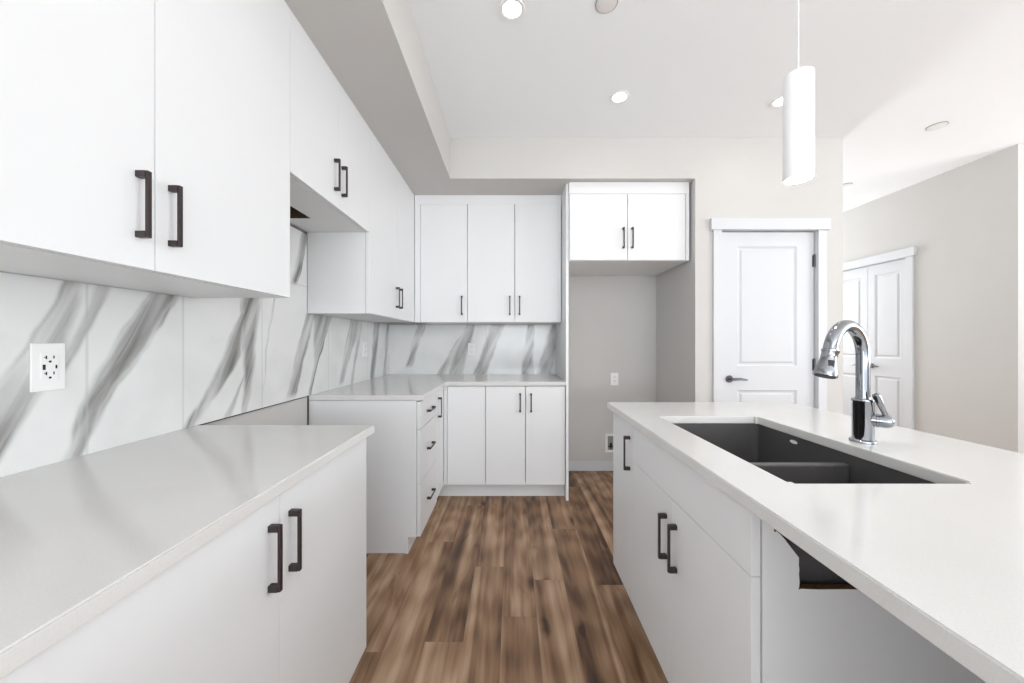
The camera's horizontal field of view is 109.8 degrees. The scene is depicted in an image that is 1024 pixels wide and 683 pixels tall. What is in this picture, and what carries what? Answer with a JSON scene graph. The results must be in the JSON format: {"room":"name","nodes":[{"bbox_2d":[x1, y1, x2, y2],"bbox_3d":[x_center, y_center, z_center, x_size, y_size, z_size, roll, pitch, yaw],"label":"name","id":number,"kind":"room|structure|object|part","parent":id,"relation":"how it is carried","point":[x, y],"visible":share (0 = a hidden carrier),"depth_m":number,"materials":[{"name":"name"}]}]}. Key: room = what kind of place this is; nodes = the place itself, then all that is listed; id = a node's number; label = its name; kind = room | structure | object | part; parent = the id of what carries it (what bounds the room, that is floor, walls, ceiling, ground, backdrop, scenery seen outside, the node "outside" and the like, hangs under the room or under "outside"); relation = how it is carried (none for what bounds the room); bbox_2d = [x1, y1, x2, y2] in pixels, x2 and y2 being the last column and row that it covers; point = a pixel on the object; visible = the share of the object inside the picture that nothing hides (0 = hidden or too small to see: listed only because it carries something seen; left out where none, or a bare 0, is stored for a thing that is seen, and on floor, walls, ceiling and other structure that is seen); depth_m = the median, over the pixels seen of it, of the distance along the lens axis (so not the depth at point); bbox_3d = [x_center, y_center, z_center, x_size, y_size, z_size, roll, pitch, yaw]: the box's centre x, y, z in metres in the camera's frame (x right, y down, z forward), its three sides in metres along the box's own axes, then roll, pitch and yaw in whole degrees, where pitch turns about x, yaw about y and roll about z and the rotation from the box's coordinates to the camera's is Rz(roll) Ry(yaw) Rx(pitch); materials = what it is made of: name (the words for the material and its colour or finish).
{"room":"kitchen","nodes":[
{"label":"kitchen","id":0,"kind":"room"},
{"bbox_2d":[0,223,387,424],"bbox_3d":[-1.232,-0.146,-0.272,0.120,2.740,7.616,0,0,0],"label":"wall","id":1,"kind":"structure","parent":0,"point":[294,412],"depth_m":1.78,"materials":[{"name":"beige paint"}]},
{"bbox_2d":[0,0,289,297],"bbox_3d":[-0.972,-0.688,0.817,0.378,1.056,0.996,0,0,0],"label":"upper cabinet","id":2,"kind":"object","parent":1,"relation":"attached to","point":[145,144],"visible":1,"depth_m":0.81,"materials":[{"name":"white laminate"}]},
{"bbox_3d":[-0.820,-0.649,0.568,0.020,0.977,0.496,0,0,0],"label":"door","id":3,"kind":"part","parent":2,"relation":"part of","materials":[{"name":"white laminate"}]},
{"bbox_3d":[-0.797,-0.296,0.779,0.026,0.144,0.013,0,0,0],"label":"handle","id":4,"kind":"part","parent":2,"relation":"part of","materials":[{"name":"black metal"}]},
{"bbox_3d":[-0.797,-0.296,0.853,0.026,0.144,0.013,0,0,0],"label":"handle","id":5,"kind":"part","parent":2,"relation":"part of","materials":[{"name":"black metal"}]},
{"bbox_3d":[-0.820,-0.649,1.066,0.020,0.977,0.496,0,0,0],"label":"door","id":6,"kind":"part","parent":2,"relation":"part of","materials":[{"name":"white laminate"}]},
{"bbox_2d":[0,226,388,477],"bbox_3d":[-1.167,-0.149,1.762,0.010,0.916,3.284,0,0,0],"label":"tile backsplash","id":7,"kind":"structure","parent":1,"relation":"attached to","point":[140,365],"depth_m":1.16,"materials":[{"name":"stone"}]},
{"bbox_2d":[29,343,64,391],"bbox_3d":[-1.157,0.064,0.899,0.009,0.118,0.066,0,0,0],"label":"wall outlet","id":8,"kind":"object","parent":7,"relation":"attached to","point":[46,360],"visible":1,"depth_m":0.89,"materials":[{"name":"white plastic"}]},
{"bbox_2d":[40,353,57,380],"bbox_3d":[-1.155,0.064,0.899,0.002,0.068,0.034,0,0,0],"label":"receptacle","id":9,"kind":"object","parent":8,"relation":"attached to","point":[48,361],"depth_m":0.90,"materials":[{"name":"white plastic"}]},
{"bbox_2d":[362,342,366,356],"bbox_3d":[-1.157,0.061,2.835,0.009,0.118,0.080,0,0,0],"label":"wall outlet","id":10,"kind":"object","parent":7,"relation":"attached to","point":[364,344],"visible":1,"depth_m":2.82,"materials":[{"name":"white plastic"}]},
{"bbox_2d":[200,225,308,424],"bbox_3d":[-1.166,0.306,1.692,0.011,1.836,0.745,0,0,0],"label":"trim","id":11,"kind":"structure","parent":1,"relation":"attached to","point":[290,225],"depth_m":1.88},
{"bbox_2d":[290,10,368,231],"bbox_3d":[-0.972,-0.918,1.679,0.378,0.596,0.726,0,0,0],"label":"upper cabinet","id":12,"kind":"object","parent":1,"relation":"attached to","point":[329,137],"visible":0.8,"depth_m":1.59,"materials":[{"name":"white laminate"}]},
{"bbox_3d":[-0.820,-0.879,1.497,0.020,0.517,0.362,0,0,0],"label":"door","id":13,"kind":"part","parent":12,"relation":"part of","materials":[{"name":"white laminate"}]},
{"bbox_3d":[-0.797,-0.760,1.643,0.026,0.144,0.013,0,0,0],"label":"handle","id":14,"kind":"part","parent":12,"relation":"part of","materials":[{"name":"black metal"}]},
{"bbox_3d":[-0.797,-0.760,1.715,0.026,0.144,0.013,0,0,0],"label":"handle","id":15,"kind":"part","parent":12,"relation":"part of","materials":[{"name":"black metal"}]},
{"bbox_3d":[-0.820,-0.879,1.860,0.020,0.517,0.362,0,0,0],"label":"door","id":16,"kind":"part","parent":12,"relation":"part of","materials":[{"name":"white laminate"}]},
{"bbox_2d":[307,128,413,321],"bbox_3d":[-0.972,-0.688,2.516,0.378,1.056,0.947,0,0,0],"label":"upper cabinet","id":17,"kind":"object","parent":1,"relation":"attached to","point":[361,276],"visible":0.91,"depth_m":2.14,"materials":[{"name":"white laminate"}]},
{"bbox_3d":[-0.820,-0.649,2.296,0.020,0.977,0.506,0,0,0],"label":"door","id":18,"kind":"part","parent":17,"relation":"part of","materials":[{"name":"white laminate"}]},
{"bbox_3d":[-0.797,-0.307,2.514,0.026,0.144,0.013,0,0,0],"label":"handle","id":19,"kind":"part","parent":17,"relation":"part of","materials":[{"name":"black metal"}]},
{"bbox_3d":[-0.820,-0.649,2.770,0.020,0.977,0.437,0,0,0],"label":"door","id":20,"kind":"part","parent":17,"relation":"part of","materials":[{"name":"white laminate"}]},
{"bbox_2d":[349,470,667,682],"bbox_3d":[2.664,1.224,1.400,7.872,0.001,11.200,0,0,0],"label":"floor","id":21,"kind":"structure","parent":0,"point":[492,589],"depth_m":1.69,"materials":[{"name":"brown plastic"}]},
{"bbox_2d":[0,438,365,682],"bbox_3d":[-0.836,0.783,0.821,0.668,0.882,0.974,0,0,0],"label":"base cabinet","id":22,"kind":"object","parent":21,"relation":"on","point":[279,595],"visible":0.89,"depth_m":0.74,"materials":[{"name":"white laminate"}]},
{"bbox_3d":[-0.538,0.728,0.577,0.020,0.760,0.484,0,0,0],"label":"door","id":23,"kind":"part","parent":22,"relation":"part of","materials":[{"name":"white laminate"}]},
{"bbox_2d":[0,425,373,679],"bbox_3d":[-0.841,0.324,0.807,0.661,0.030,1.055,0,0,0],"label":"countertop","id":24,"kind":"structure","parent":22,"relation":"on","point":[80,535],"depth_m":0.66,"materials":[{"name":"white stone"}]},
{"bbox_3d":[-0.515,0.472,0.784,0.026,0.144,0.013,0,0,0],"label":"handle","id":25,"kind":"part","parent":22,"relation":"part of","materials":[{"name":"black metal"}]},
{"bbox_3d":[-0.515,0.472,0.856,0.026,0.144,0.013,0,0,0],"label":"handle","id":26,"kind":"part","parent":22,"relation":"part of","materials":[{"name":"black metal"}]},
{"bbox_3d":[-0.538,0.728,1.064,0.020,0.760,0.486,0,0,0],"label":"door","id":27,"kind":"part","parent":22,"relation":"part of","materials":[{"name":"white laminate"}]},
{"bbox_2d":[309,391,436,553],"bbox_3d":[-0.836,0.783,2.305,0.668,0.882,0.460,0,0,0],"label":"base cabinet","id":28,"kind":"object","parent":21,"relation":"on","point":[401,451],"visible":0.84,"depth_m":2.08,"materials":[{"name":"white laminate"}]},
{"bbox_3d":[-0.538,0.975,2.307,0.020,0.303,0.455,0,0,0],"label":"drawer","id":29,"kind":"part","parent":28,"relation":"part of","materials":[{"name":"white laminate"}]},
{"bbox_3d":[-0.538,0.665,2.307,0.020,0.310,0.455,0,0,0],"label":"drawer","id":30,"kind":"part","parent":28,"relation":"part of","materials":[{"name":"white laminate"}]},
{"bbox_3d":[-0.538,0.428,2.307,0.020,0.156,0.455,0,0,0],"label":"drawer","id":31,"kind":"part","parent":28,"relation":"part of","materials":[{"name":"white laminate"}]},
{"bbox_3d":[-0.515,0.974,2.305,0.026,0.013,0.144,0,0,0],"label":"handle","id":32,"kind":"part","parent":28,"relation":"part of","materials":[{"name":"black metal"}]},
{"bbox_2d":[437,387,442,497],"bbox_3d":[-0.836,0.783,2.658,0.668,0.882,0.244,0,0,0],"label":"base cabinet","id":33,"kind":"object","parent":21,"relation":"on","point":[440,391],"visible":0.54,"depth_m":2.62,"materials":[{"name":"white laminate"}]},
{"bbox_3d":[-0.515,0.472,2.578,0.026,0.144,0.013,0,0,0],"label":"handle","id":34,"kind":"part","parent":33,"relation":"part of","materials":[{"name":"black metal"}]},
{"bbox_2d":[438,386,485,495],"bbox_3d":[-0.400,0.783,3.098,0.390,0.882,0.632,0,0,0],"label":"base cabinet","id":35,"kind":"object","parent":21,"relation":"on","point":[464,406],"visible":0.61,"depth_m":2.78,"materials":[{"name":"white laminate"}]},
{"bbox_2d":[486,386,564,495],"bbox_3d":[0.104,0.783,3.085,0.617,0.882,0.658,0,0,0],"label":"base cabinet","id":36,"kind":"object","parent":21,"relation":"on","point":[525,425],"visible":0.88,"depth_m":2.78,"materials":[{"name":"white laminate"}]},
{"bbox_2d":[309,374,565,400],"bbox_3d":[-0.379,0.324,2.740,1.585,0.030,1.349,0,0,0],"label":"countertop","id":37,"kind":"structure","parent":36,"relation":"on","point":[390,387],"depth_m":2.72,"materials":[{"name":"white stone"}]},
{"bbox_3d":[-0.050,0.728,2.792,0.305,0.760,0.020,0,0,0],"label":"door","id":38,"kind":"part","parent":36,"relation":"part of","materials":[{"name":"white laminate"}]},
{"bbox_3d":[0.259,0.728,2.792,0.304,0.760,0.020,0,0,0],"label":"door","id":39,"kind":"part","parent":36,"relation":"part of","materials":[{"name":"white laminate"}]},
{"bbox_2d":[556,183,568,500],"bbox_3d":[0.425,0.004,3.091,0.020,2.439,0.647,0,0,0],"label":"panel","id":40,"kind":"object","parent":21,"relation":"on","point":[562,329],"visible":0.53,"depth_m":2.79,"materials":[{"name":"white laminate"}]},
{"bbox_2d":[613,412,632,604],"bbox_3d":[0.793,0.783,1.628,0.644,0.882,0.287,0,0,0],"label":"base cabinet","id":41,"kind":"object","parent":21,"relation":"on","point":[622,430],"visible":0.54,"depth_m":1.61,"materials":[{"name":"white laminate"}]},
{"bbox_3d":[0.485,0.471,1.520,0.026,0.144,0.013,0,0,0],"label":"handle","id":42,"kind":"part","parent":41,"relation":"part of","materials":[{"name":"black metal"}]},
{"bbox_2d":[633,427,985,682],"bbox_3d":[0.793,0.783,1.133,0.644,0.882,0.768,0,0,0],"label":"base cabinet","id":43,"kind":"object","parent":21,"relation":"on","point":[719,597],"visible":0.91,"depth_m":0.80,"materials":[{"name":"white laminate"}]},
{"bbox_3d":[0.508,0.790,1.304,0.020,0.596,0.357,0,0,0],"label":"door","id":44,"kind":"part","parent":43,"relation":"part of","materials":[{"name":"white laminate"}]},
{"bbox_3d":[0.485,0.627,1.161,0.026,0.144,0.013,0,0,0],"label":"handle","id":45,"kind":"part","parent":43,"relation":"part of","materials":[{"name":"black metal"}]},
{"bbox_3d":[0.485,0.627,1.089,0.026,0.144,0.013,0,0,0],"label":"handle","id":46,"kind":"part","parent":43,"relation":"part of","materials":[{"name":"black metal"}]},
{"bbox_3d":[0.508,0.419,1.117,0.020,0.142,0.732,0,0,0],"label":"drawer","id":47,"kind":"part","parent":43,"relation":"part of","materials":[{"name":"white laminate"}]},
{"bbox_3d":[0.508,0.790,0.937,0.020,0.596,0.374,0,0,0],"label":"door","id":48,"kind":"part","parent":43,"relation":"part of","materials":[{"name":"white laminate"}]},
{"bbox_2d":[607,402,1023,682],"bbox_3d":[0.937,0.324,0.749,0.950,0.030,2.178,0,0,0],"label":"countertop","id":49,"kind":"structure","parent":43,"relation":"on","point":[945,558],"depth_m":0.64,"materials":[{"name":"white stone"}]},
{"bbox_2d":[672,423,935,583],"bbox_3d":[0.810,0.452,1.138,0.431,0.224,0.724,0,0,0],"label":"sink","id":50,"kind":"object","parent":49,"relation":"in","point":[790,458],"visible":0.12,"depth_m":1.09,"materials":[{"name":"stone"}]},
{"bbox_2d":[812,320,894,444],"bbox_3d":[1.015,0.122,1.091,0.244,0.374,0.092,0,0,-7],"label":"kitchen faucet","id":51,"kind":"object","parent":49,"relation":"on","point":[864,420],"visible":1,"depth_m":1.09,"materials":[{"name":"silver metal"}]},
{"bbox_3d":[1.015,0.056,1.090,0.179,0.242,0.036,0,0,-17],"label":"spout","id":52,"kind":"part","parent":51,"relation":"part of","materials":[{"name":"silver metal"}]},
{"bbox_2d":[848,397,877,444],"bbox_3d":[1.084,0.240,1.112,0.066,0.138,0.066,0,0,0],"label":"base","id":53,"kind":"object","parent":51,"relation":"on","point":[864,420],"depth_m":1.09,"materials":[{"name":"silver metal"}]},
{"bbox_3d":[1.100,0.191,1.072,0.052,0.075,0.019,0,0,-6],"label":"lever","id":54,"kind":"part","parent":51,"relation":"part of","materials":[{"name":"silver metal"}]},
{"bbox_2d":[388,213,655,469],"bbox_3d":[0.098,-0.146,3.476,2.540,2.740,0.120,0,0,0],"label":"wall","id":55,"kind":"structure","parent":0,"point":[612,319],"depth_m":3.42,"materials":[{"name":"beige paint"}]},
{"bbox_2d":[415,195,472,324],"bbox_3d":[-0.589,-0.688,3.184,0.438,1.056,0.442,0,0,0],"label":"upper cabinet","id":56,"kind":"object","parent":55,"relation":"attached to","point":[441,221],"visible":0.96,"depth_m":2.99,"materials":[{"name":"white laminate"}]},
{"bbox_2d":[389,325,555,373],"bbox_3d":[-0.374,0.075,3.411,1.576,0.468,0.010,0,0,0],"label":"tile backsplash","id":57,"kind":"structure","parent":55,"relation":"attached to","point":[413,349],"depth_m":3.41,"materials":[{"name":"stone"}]},
{"bbox_2d":[468,343,475,355],"bbox_3d":[-0.380,0.074,3.401,0.072,0.118,0.009,0,0,0],"label":"wall outlet","id":58,"kind":"object","parent":57,"relation":"attached to","point":[471,346],"visible":1,"depth_m":3.40,"materials":[{"name":"white plastic"}]},
{"bbox_2d":[467,195,561,324],"bbox_3d":[0.022,-0.688,3.184,0.784,1.056,0.442,0,0,0],"label":"upper cabinet","id":59,"kind":"object","parent":55,"relation":"attached to","point":[514,241],"visible":1,"depth_m":2.99,"materials":[{"name":"white laminate"}]},
{"bbox_3d":[-0.173,-0.649,3.000,0.389,0.977,0.020,0,0,0],"label":"door","id":60,"kind":"part","parent":59,"relation":"part of","materials":[{"name":"white laminate"}]},
{"bbox_3d":[0.217,-0.649,3.000,0.383,0.977,0.020,0,0,0],"label":"door","id":61,"kind":"part","parent":59,"relation":"part of","materials":[{"name":"white laminate"}]},
{"bbox_2d":[569,461,612,470],"bbox_3d":[0.901,1.180,3.409,0.933,0.088,0.014,0,0,0],"label":"baseboard","id":62,"kind":"structure","parent":55,"relation":"attached to","point":[573,465],"depth_m":3.40,"materials":[{"name":"white paint"}]},
{"bbox_2d":[605,434,612,451],"bbox_3d":[0.972,0.962,3.406,0.176,0.176,0.024,0,0,0],"label":"water supply box","id":63,"kind":"object","parent":55,"relation":"attached to","point":[608,437],"visible":0.52,"depth_m":3.41,"materials":[{"name":"white plastic"}]},
{"bbox_2d":[611,373,617,384],"bbox_3d":[0.972,0.357,3.411,0.072,0.118,0.009,0,0,0],"label":"wall outlet","id":64,"kind":"object","parent":55,"relation":"attached to","point":[614,376],"visible":1,"depth_m":3.41,"materials":[{"name":"white plastic"}]},
{"bbox_2d":[569,182,688,275],"bbox_3d":[0.894,-0.917,3.068,0.916,0.596,0.694,0,0,0],"label":"upper cabinet","id":65,"kind":"object","parent":55,"relation":"attached to","point":[616,228],"visible":0.92,"depth_m":2.75,"materials":[{"name":"white laminate"}]},
{"bbox_3d":[0.660,-0.874,2.758,0.440,0.504,0.020,0,0,0],"label":"door","id":66,"kind":"part","parent":65,"relation":"part of","materials":[{"name":"white laminate"}]},
{"bbox_3d":[0.849,-0.788,2.735,0.013,0.158,0.026,0,0,0],"label":"handle","id":67,"kind":"part","parent":65,"relation":"part of","materials":[{"name":"black metal"}]},
{"bbox_3d":[0.916,-0.788,2.735,0.013,0.158,0.026,0,0,0],"label":"handle","id":68,"kind":"part","parent":65,"relation":"part of","materials":[{"name":"black metal"}]},
{"bbox_3d":[1.104,-0.874,2.758,0.439,0.504,0.020,0,0,0],"label":"door","id":69,"kind":"part","parent":65,"relation":"part of","materials":[{"name":"white laminate"}]},
{"bbox_2d":[656,262,686,401],"bbox_3d":[1.418,-0.146,3.171,0.100,2.740,0.729,0,0,0],"label":"wall","id":70,"kind":"structure","parent":0,"point":[671,285],"depth_m":3.07,"materials":[{"name":"beige paint"}]},
{"bbox_2d":[408,0,1023,211],"bbox_3d":[2.664,-1.573,1.400,7.872,0.127,11.200,0,0,0],"label":"ceiling","id":71,"kind":"structure","parent":0,"point":[887,71],"depth_m":2.03,"materials":[{"name":"paint"}]},
{"bbox_2d":[284,0,694,212],"bbox_3d":[0.098,-1.366,-0.332,2.540,0.300,7.496,0,0,0],"label":"bulkhead","id":72,"kind":"object","parent":71,"relation":"attached to","point":[373,48],"visible":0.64,"depth_m":2.33,"materials":[{"name":"beige paint"}]},
{"bbox_2d":[499,0,524,20],"bbox_3d":[0.000,-1.514,1.641,0.116,0.005,0.116,0,0,0],"label":"recessed light","id":73,"kind":"object","parent":71,"relation":"in","point":[510,10],"visible":1,"depth_m":1.64,"materials":[{"name":"white plastic"}]},
{"bbox_2d":[610,90,628,103],"bbox_3d":[0.667,-1.514,2.232,0.116,0.005,0.116,0,0,0],"label":"recessed light","id":74,"kind":"object","parent":71,"relation":"in","point":[618,97],"visible":1,"depth_m":2.23,"materials":[{"name":"white plastic"}]},
{"bbox_2d":[770,96,782,107],"bbox_3d":[1.700,-1.514,2.270,0.116,0.005,0.116,0,0,0],"label":"recessed light","id":75,"kind":"object","parent":71,"relation":"in","point":[778,102],"visible":0.6,"depth_m":2.28,"materials":[{"name":"white plastic"}]},
{"bbox_2d":[783,0,814,184],"bbox_3d":[0.915,-1.017,1.150,0.120,0.998,0.120,0,0,0],"label":"pendant lamp","id":76,"kind":"object","parent":71,"relation":"hanging from","point":[799,84],"visible":1,"depth_m":1.12,"materials":[{"name":"white ceramic"}]},
{"bbox_3d":[0.915,-1.173,1.150,0.003,0.646,0.004,0,0,0],"label":"cord","id":77,"kind":"part","parent":76,"relation":"part of","materials":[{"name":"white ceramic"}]},
{"bbox_3d":[0.915,-0.684,1.150,0.081,0.332,0.081,0,0,0],"label":"lamp shade","id":78,"kind":"part","parent":76,"relation":"part of","materials":[{"name":"white ceramic"}]},
{"bbox_2d":[925,121,948,130],"bbox_3d":[2.990,-1.512,2.533,0.107,0.008,0.107,0,0,0],"label":"recessed light","id":79,"kind":"object","parent":71,"relation":"attached to","point":[940,124],"visible":1,"depth_m":2.53,"materials":[{"name":"white plastic"}]},
{"bbox_2d":[687,138,842,413],"bbox_3d":[1.919,-0.146,2.747,1.102,2.740,0.120,0,0,0],"label":"wall","id":80,"kind":"structure","parent":0,"point":[735,177],"depth_m":2.69,"materials":[{"name":"beige paint"}]},
{"bbox_2d":[710,218,830,410],"bbox_3d":[1.916,0.156,2.722,0.884,2.136,0.154,0,0,0],"label":"door","id":81,"kind":"structure","parent":80,"relation":"in","point":[769,275],"depth_m":2.71,"materials":[{"name":"white paint"}]},
{"bbox_3d":[1.674,0.281,2.675,0.140,0.054,0.059,0,0,0],"label":"lever handle","id":82,"kind":"part","parent":81,"relation":"part of","materials":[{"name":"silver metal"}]},
{"bbox_2d":[843,144,1023,453],"bbox_3d":[3.940,-0.146,4.580,0.120,2.740,3.640,0,0,0],"label":"wall","id":83,"kind":"structure","parent":0,"point":[965,223],"depth_m":3.07,"materials":[{"name":"beige paint"}]},
{"bbox_2d":[843,246,916,429],"bbox_3d":[3.915,0.156,3.945,0.154,2.136,0.990,0,0,0],"label":"door","id":84,"kind":"structure","parent":83,"relation":"in","point":[878,290],"depth_m":3.76,"materials":[{"name":"white paint"}]}
]}

